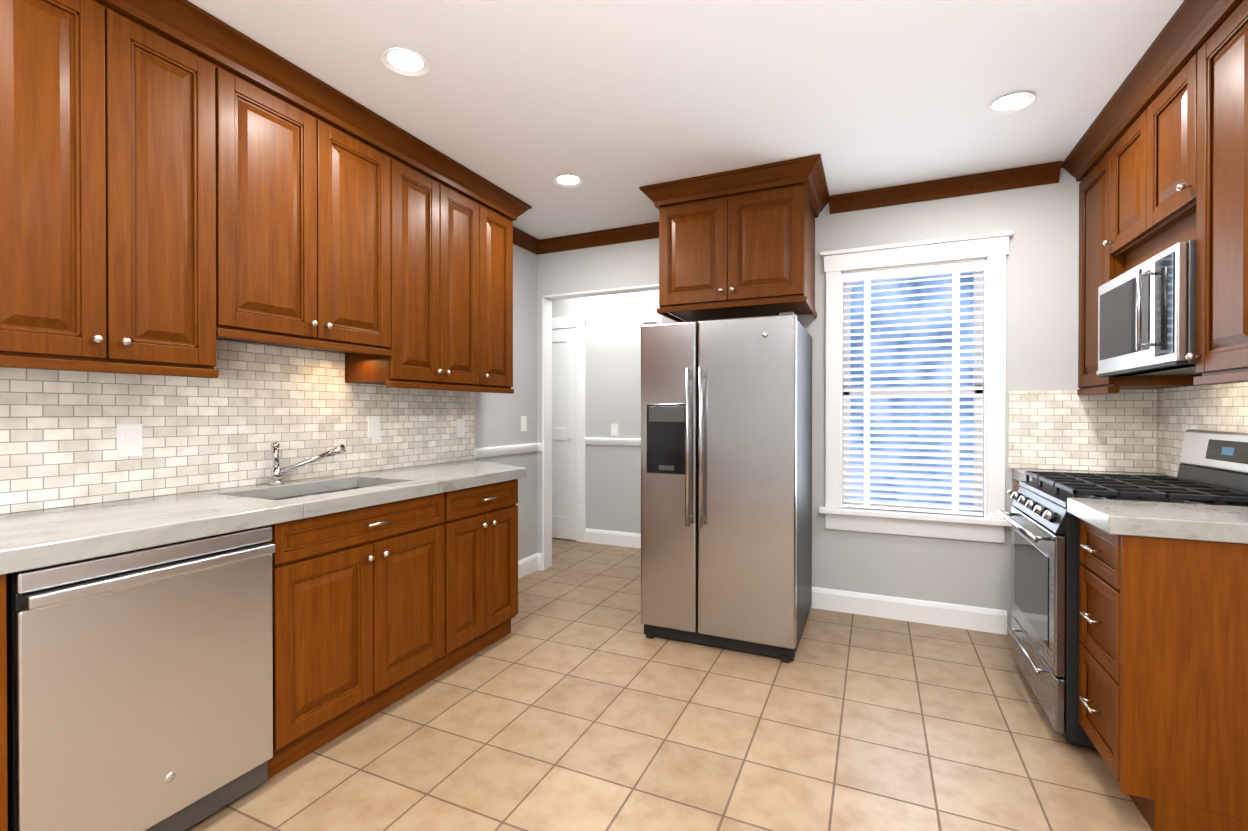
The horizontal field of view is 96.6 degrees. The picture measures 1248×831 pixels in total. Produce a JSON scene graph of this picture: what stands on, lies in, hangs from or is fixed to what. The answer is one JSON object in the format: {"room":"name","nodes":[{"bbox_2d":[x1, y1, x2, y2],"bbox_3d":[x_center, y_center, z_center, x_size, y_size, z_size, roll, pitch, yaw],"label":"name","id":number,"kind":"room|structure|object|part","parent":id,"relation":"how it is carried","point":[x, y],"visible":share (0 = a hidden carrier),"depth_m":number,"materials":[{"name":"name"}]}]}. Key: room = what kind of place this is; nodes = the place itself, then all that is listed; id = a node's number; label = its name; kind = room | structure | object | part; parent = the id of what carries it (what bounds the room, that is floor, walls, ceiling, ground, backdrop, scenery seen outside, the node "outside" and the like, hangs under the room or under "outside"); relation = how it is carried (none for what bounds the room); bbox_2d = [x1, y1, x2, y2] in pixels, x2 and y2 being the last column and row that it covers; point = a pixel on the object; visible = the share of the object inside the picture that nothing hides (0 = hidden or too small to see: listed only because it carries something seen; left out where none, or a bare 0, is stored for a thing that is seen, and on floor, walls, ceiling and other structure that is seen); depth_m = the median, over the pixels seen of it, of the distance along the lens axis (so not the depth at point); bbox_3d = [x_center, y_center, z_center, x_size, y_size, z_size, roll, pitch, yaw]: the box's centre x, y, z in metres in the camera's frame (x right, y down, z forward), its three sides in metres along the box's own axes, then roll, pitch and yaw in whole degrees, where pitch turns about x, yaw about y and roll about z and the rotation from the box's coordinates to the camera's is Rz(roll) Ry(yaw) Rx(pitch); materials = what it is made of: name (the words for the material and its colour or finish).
{"room":"kitchen","nodes":[
{"label":"kitchen","id":0,"kind":"room"},
{"bbox_2d":[5,244,536,560],"bbox_3d":[-2.055,-0.058,1.627,0.120,2.630,6.550,0,0,24],"label":"wall","id":1,"kind":"structure","parent":0,"point":[497,419],"depth_m":4.28,"materials":[{"name":"grey paint"}]},
{"bbox_2d":[0,339,473,513],"bbox_3d":[-1.786,-0.005,2.065,0.010,0.617,3.730,0,0,24],"label":"backsplash","id":2,"kind":"structure","parent":1,"relation":"attached to","point":[239,415],"depth_m":2.28,"materials":[{"name":"tile"}]},
{"bbox_2d":[117,424,142,456],"bbox_3d":[-1.796,0.090,2.020,0.009,0.118,0.075,0,0,24],"label":"electrical outlet plate","id":3,"kind":"object","parent":2,"relation":"attached to","point":[129,440],"visible":1,"depth_m":2.02,"materials":[{"name":"white plastic"}]},
{"bbox_2d":[368,416,379,437],"bbox_3d":[-1.351,0.060,3.004,0.009,0.118,0.075,0,0,24],"label":"electrical outlet plate","id":4,"kind":"object","parent":2,"relation":"attached to","point":[373,426],"visible":1,"depth_m":3.00,"materials":[{"name":"white plastic"}]},
{"bbox_2d":[456,419,464,436],"bbox_3d":[-1.066,0.082,3.633,0.009,0.118,0.075,0,0,24],"label":"electrical outlet plate","id":5,"kind":"object","parent":2,"relation":"attached to","point":[460,423],"visible":1,"depth_m":3.63,"materials":[{"name":"white plastic"}]},
{"bbox_2d":[0,0,531,393],"bbox_3d":[-1.583,-0.753,2.020,0.407,1.237,3.822,0,0,24],"label":"upper cabinet","id":6,"kind":"object","parent":1,"relation":"attached to","point":[185,185],"visible":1,"depth_m":1.98,"materials":[{"name":"brown wood"}]},
{"bbox_3d":[-1.583,-1.321,2.016,0.406,0.102,3.822,0,0,24],"label":"crown","id":7,"kind":"part","parent":6,"relation":"part of","materials":[{"name":"brown wood"}]},
{"bbox_2d":[474,443,541,457],"bbox_3d":[-0.847,0.255,4.119,0.030,0.067,0.776,0,0,24],"label":"trim","id":8,"kind":"structure","parent":1,"relation":"attached to","point":[502,450],"depth_m":4.07,"materials":[{"name":"white wood"}]},
{"bbox_2d":[521,416,526,430],"bbox_3d":[-0.773,0.063,4.302,0.012,0.118,0.075,0,0,24],"label":"light switch","id":9,"kind":"object","parent":1,"relation":"attached to","point":[523,423],"visible":1,"depth_m":4.29,"materials":[{"name":"white plastic"}]},
{"bbox_2d":[518,553,541,578],"bbox_3d":[-0.915,1.178,3.971,0.030,0.134,1.110,0,0,24],"label":"baseboard","id":10,"kind":"structure","parent":1,"relation":"attached to","point":[528,565],"depth_m":4.36,"materials":[{"name":"white wood"}]},
{"bbox_2d":[552,290,659,540],"bbox_3d":[0.392,-0.077,5.146,4.140,2.630,0.120,0,0,24],"label":"wall","id":11,"kind":"structure","parent":0,"point":[614,322],"depth_m":5.30,"materials":[{"name":"grey paint"}]},
{"bbox_2d":[552,315,585,541],"bbox_3d":[-0.827,0.131,5.619,0.990,2.210,0.023,0,0,24],"label":"door","id":12,"kind":"structure","parent":11,"relation":"attached to","point":[563,430],"depth_m":5.49,"materials":[{"name":"white wood"}]},
{"bbox_2d":[585,438,640,445],"bbox_3d":[0.881,0.252,4.845,2.760,0.067,0.028,0,0,24],"label":"trim","id":13,"kind":"structure","parent":11,"relation":"attached to","point":[589,441],"depth_m":5.28,"materials":[{"name":"white wood"}]},
{"bbox_2d":[585,528,640,547],"bbox_3d":[0.884,1.173,4.855,2.760,0.134,0.016,0,0,24],"label":"baseboard","id":14,"kind":"structure","parent":11,"relation":"attached to","point":[625,539],"depth_m":5.29,"materials":[{"name":"white wood"}]},
{"bbox_2d":[611,424,617,435],"bbox_3d":[-0.090,0.138,5.293,0.075,0.118,0.012,0,0,24],"label":"light switch","id":15,"kind":"object","parent":11,"relation":"attached to","point":[614,429],"visible":1,"depth_m":5.29,"materials":[{"name":"white plastic"}]},
{"bbox_2d":[185,538,1152,830],"bbox_3d":[-0.610,1.308,1.529,5.300,0.100,7.550,0,0,24],"label":"floor","id":16,"kind":"structure","parent":0,"point":[575,700],"depth_m":2.14,"materials":[{"name":"tile"}]},
{"bbox_2d":[0,574,7,830],"bbox_3d":[-1.868,0.814,1.130,0.627,0.892,0.678,0,0,24],"label":"base cabinet","id":17,"kind":"object","parent":16,"relation":"on","point":[3,578],"depth_m":1.30,"materials":[{"name":"brown wood"}]},
{"bbox_2d":[7,526,274,830],"bbox_3d":[-1.578,0.812,1.715,0.660,0.889,0.609,0,0,24],"label":"dishwasher","id":18,"kind":"object","parent":16,"relation":"on","point":[139,689],"visible":0.98,"depth_m":1.53,"materials":[{"name":"grey metal"}]},
{"bbox_3d":[-1.296,0.442,1.585,0.040,0.030,0.591,0,0,24],"label":"handle","id":19,"kind":"part","parent":18,"relation":"part of","materials":[{"name":"silver metal"}]},
{"bbox_2d":[267,523,459,778],"bbox_3d":[-1.286,0.903,2.417,0.627,0.700,0.893,0,0,24],"label":"base cabinet","id":20,"kind":"object","parent":16,"relation":"on","point":[377,608],"depth_m":2.18,"materials":[{"name":"brown wood"}]},
{"bbox_2d":[336,479,517,662],"bbox_3d":[-1.021,0.804,3.003,0.627,0.892,0.658,0,0,24],"label":"base cabinet","id":21,"kind":"object","parent":16,"relation":"on","point":[486,516],"depth_m":2.85,"materials":[{"name":"brown wood"}]},
{"bbox_2d":[0,442,525,574],"bbox_3d":[-1.489,0.327,1.931,0.658,0.416,3.728,0,0,24],"label":"countertop","id":22,"kind":"structure","parent":21,"relation":"on","point":[33,539],"depth_m":1.85,"materials":[{"name":"stone"}]},
{"bbox_2d":[268,442,345,484],"bbox_3d":[-1.442,0.209,2.539,0.160,0.187,0.299,0,0,24],"label":"faucet","id":23,"kind":"object","parent":22,"relation":"on","point":[276,472],"depth_m":2.51,"materials":[{"name":"silver metal"}]},
{"bbox_2d":[641,312,811,662],"bbox_3d":[0.638,0.362,3.314,0.840,1.772,0.920,0,0,24],"label":"fridge","id":24,"kind":"object","parent":16,"relation":"on","point":[726,483],"visible":1,"depth_m":2.94,"materials":[{"name":"grey metal"}]},
{"bbox_3d":[0.232,0.125,3.047,0.208,0.350,0.006,0,0,24],"label":"dispenser panel","id":25,"kind":"part","parent":24,"relation":"part of","materials":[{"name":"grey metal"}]},
{"bbox_2d":[1012,482,1019,492],"bbox_3d":[2.358,0.805,2.755,0.657,0.892,0.285,0,0,24],"label":"base cabinet","id":26,"kind":"object","parent":16,"relation":"on","point":[1016,485],"depth_m":2.97,"materials":[{"name":"brown wood"}]},
{"bbox_2d":[1012,468,1247,543],"bbox_3d":[2.135,0.332,2.300,0.692,0.057,1.626,0,0,24],"label":"countertop","id":27,"kind":"structure","parent":26,"relation":"on","point":[1213,523],"depth_m":1.71,"materials":[{"name":"stone"}]},
{"bbox_2d":[998,429,1247,746],"bbox_3d":[2.069,0.644,2.306,0.762,1.160,0.746,0,0,24],"label":"stove","id":28,"kind":"object","parent":16,"relation":"on","point":[1045,538],"visible":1,"depth_m":2.20,"materials":[{"name":"silver metal"}]},
{"bbox_2d":[1019,481,1247,508],"bbox_3d":[2.074,0.337,2.302,0.581,0.023,0.746,0,0,24],"label":"cooktop","id":29,"kind":"object","parent":28,"relation":"in","point":[1044,492],"depth_m":2.24,"materials":[{"name":"black metal"}]},
{"bbox_2d":[1079,519,1247,830],"bbox_3d":[1.901,0.811,1.745,0.657,0.892,0.393,0,0,24],"label":"base cabinet","id":30,"kind":"object","parent":16,"relation":"on","point":[1163,674],"depth_m":1.65,"materials":[{"name":"brown wood"}]},
{"bbox_2d":[188,0,1183,239],"bbox_3d":[-0.610,-1.422,1.514,5.300,0.100,7.550,0,0,24],"label":"ceiling","id":31,"kind":"structure","parent":0,"point":[614,105],"depth_m":2.28,"materials":[{"name":"white paint"}]},
{"bbox_2d":[381,48,428,75],"bbox_3d":[-0.847,-1.372,2.154,0.176,0.008,0.176,0,0,24],"label":"recessed light","id":32,"kind":"object","parent":31,"relation":"in","point":[402,62],"visible":1,"depth_m":2.16,"materials":[{"name":"white"}]},
{"bbox_2d":[553,175,582,186],"bbox_3d":[-0.327,-1.377,3.258,0.176,0.008,0.176,0,0,24],"label":"recessed light","id":33,"kind":"object","parent":31,"relation":"in","point":[568,181],"visible":0.96,"depth_m":3.27,"materials":[{"name":"white glass"}]},
{"bbox_2d":[986,92,1034,114],"bbox_3d":[1.697,-1.373,2.442,0.176,0.008,0.176,0,0,24],"label":"recessed light","id":34,"kind":"object","parent":31,"relation":"in","point":[1011,103],"visible":1,"depth_m":2.45,"materials":[{"name":"white"}]},
{"bbox_2d":[537,168,1148,634],"bbox_3d":[1.069,-0.069,3.742,3.830,2.630,0.120,0,0,24],"label":"wall","id":35,"kind":"structure","parent":0,"point":[1041,222],"depth_m":3.31,"materials":[{"name":"grey paint"}]},
{"bbox_2d":[542,284,661,569],"bbox_3d":[-0.166,0.142,4.302,1.022,2.201,0.124,0,0,24],"label":"trim","id":36,"kind":"structure","parent":35,"relation":"attached to","point":[547,431],"depth_m":4.48,"materials":[{"name":"white wood"}]},
{"bbox_2d":[639,154,828,321],"bbox_3d":[0.706,-1.004,3.455,1.034,0.752,0.687,0,0,24],"label":"upper cabinet","id":37,"kind":"object","parent":35,"relation":"attached to","point":[738,243],"visible":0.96,"depth_m":3.21,"materials":[{"name":"brown wood"}]},
{"bbox_3d":[0.706,-1.329,3.453,1.034,0.102,0.686,0,0,24],"label":"crown","id":38,"kind":"part","parent":37,"relation":"part of","materials":[{"name":"brown wood"}]},
{"bbox_2d":[513,161,1061,254],"bbox_3d":[0.688,-1.334,3.415,3.400,0.093,0.778,0,0,24],"label":"crown molding","id":39,"kind":"structure","parent":35,"relation":"attached to","point":[1019,177],"depth_m":3.38,"materials":[{"name":"brown wood"}]},
{"bbox_2d":[811,587,1006,634],"bbox_3d":[1.228,1.180,3.602,2.100,0.134,0.016,0,0,24],"label":"baseboard","id":40,"kind":"structure","parent":35,"relation":"attached to","point":[989,620],"depth_m":3.36,"materials":[{"name":"white wood"}]},
{"bbox_2d":[841,258,986,516],"bbox_3d":[1.762,-0.163,3.429,0.792,1.501,0.120,0,0,24],"label":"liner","id":41,"kind":"object","parent":35,"relation":"attached to","point":[984,293],"visible":0.5,"depth_m":3.25,"materials":[{"name":"white"}]},
{"bbox_2d":[843,272,982,511],"bbox_3d":[1.771,-0.163,3.449,0.770,1.500,0.074,0,0,24],"label":"window","id":42,"kind":"structure","parent":41,"relation":"attached to","point":[917,305],"depth_m":3.47,"materials":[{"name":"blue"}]},
{"bbox_3d":[1.769,-0.157,3.445,0.766,1.488,0.067,0,0,24],"label":"window sash","id":43,"kind":"part","parent":42,"relation":"part of","materials":[{"name":"white wood"}]},
{"bbox_2d":[843,261,983,515],"bbox_3d":[1.750,-0.157,3.403,0.762,1.482,0.056,0,0,24],"label":"window blinds","id":44,"kind":"object","parent":42,"relation":"attached to","point":[955,270],"visible":0.94,"depth_m":3.39,"materials":[{"name":"white plastic"}]},
{"bbox_2d":[819,506,1010,542],"bbox_3d":[1.734,0.658,3.371,1.036,0.140,0.115,0,0,24],"label":"window sill","id":45,"kind":"structure","parent":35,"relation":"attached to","point":[957,527],"depth_m":3.33,"materials":[{"name":"white wood"}]},
{"bbox_2d":[820,230,1013,518],"bbox_3d":[1.728,-0.227,3.353,1.026,1.630,0.044,0,0,24],"label":"window frame","id":46,"kind":"structure","parent":35,"relation":"in","point":[993,247],"depth_m":3.26,"materials":[{"name":"white wood"}]},
{"bbox_2d":[1008,389,1156,472],"bbox_3d":[2.484,0.080,3.032,0.644,0.436,0.010,0,0,24],"label":"backsplash","id":47,"kind":"structure","parent":35,"relation":"attached to","point":[1063,429],"depth_m":3.02,"materials":[{"name":"tile"}]},
{"bbox_3d":[1.544,-0.049,-0.001,0.120,2.630,6.550,0,0,24],"label":"wall","id":48,"kind":"structure","parent":0,"visible":0},
{"bbox_2d":[1061,0,1247,394],"bbox_3d":[2.243,-0.739,2.200,0.417,1.267,1.708,0,0,24],"label":"upper cabinet","id":49,"kind":"object","parent":48,"relation":"attached to","point":[1155,162],"visible":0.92,"depth_m":2.01,"materials":[{"name":"brown wood"}]},
{"bbox_2d":[1098,240,1201,376],"bbox_3d":[2.246,-0.396,2.226,0.430,0.430,0.766,0,0,24],"label":"over-the-range microwave","id":50,"kind":"object","parent":49,"relation":"attached to","point":[1146,317],"visible":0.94,"depth_m":2.13,"materials":[{"name":"grey metal"}]},
{"bbox_3d":[1.993,-0.406,2.129,0.049,0.310,0.018,0,0,24],"label":"handle","id":51,"kind":"part","parent":50,"relation":"part of","materials":[{"name":"silver metal"}]},
{"bbox_3d":[2.243,-1.322,2.197,0.416,0.102,1.708,0,0,24],"label":"crown","id":52,"kind":"part","parent":49,"relation":"part of","materials":[{"name":"brown wood"}]},
{"bbox_2d":[1157,382,1247,476],"bbox_3d":[2.451,0.084,2.163,0.010,0.436,1.620,0,0,24],"label":"backsplash","id":53,"kind":"structure","parent":48,"relation":"attached to","point":[1217,407],"depth_m":2.57,"materials":[{"name":"tile"}]}
]}

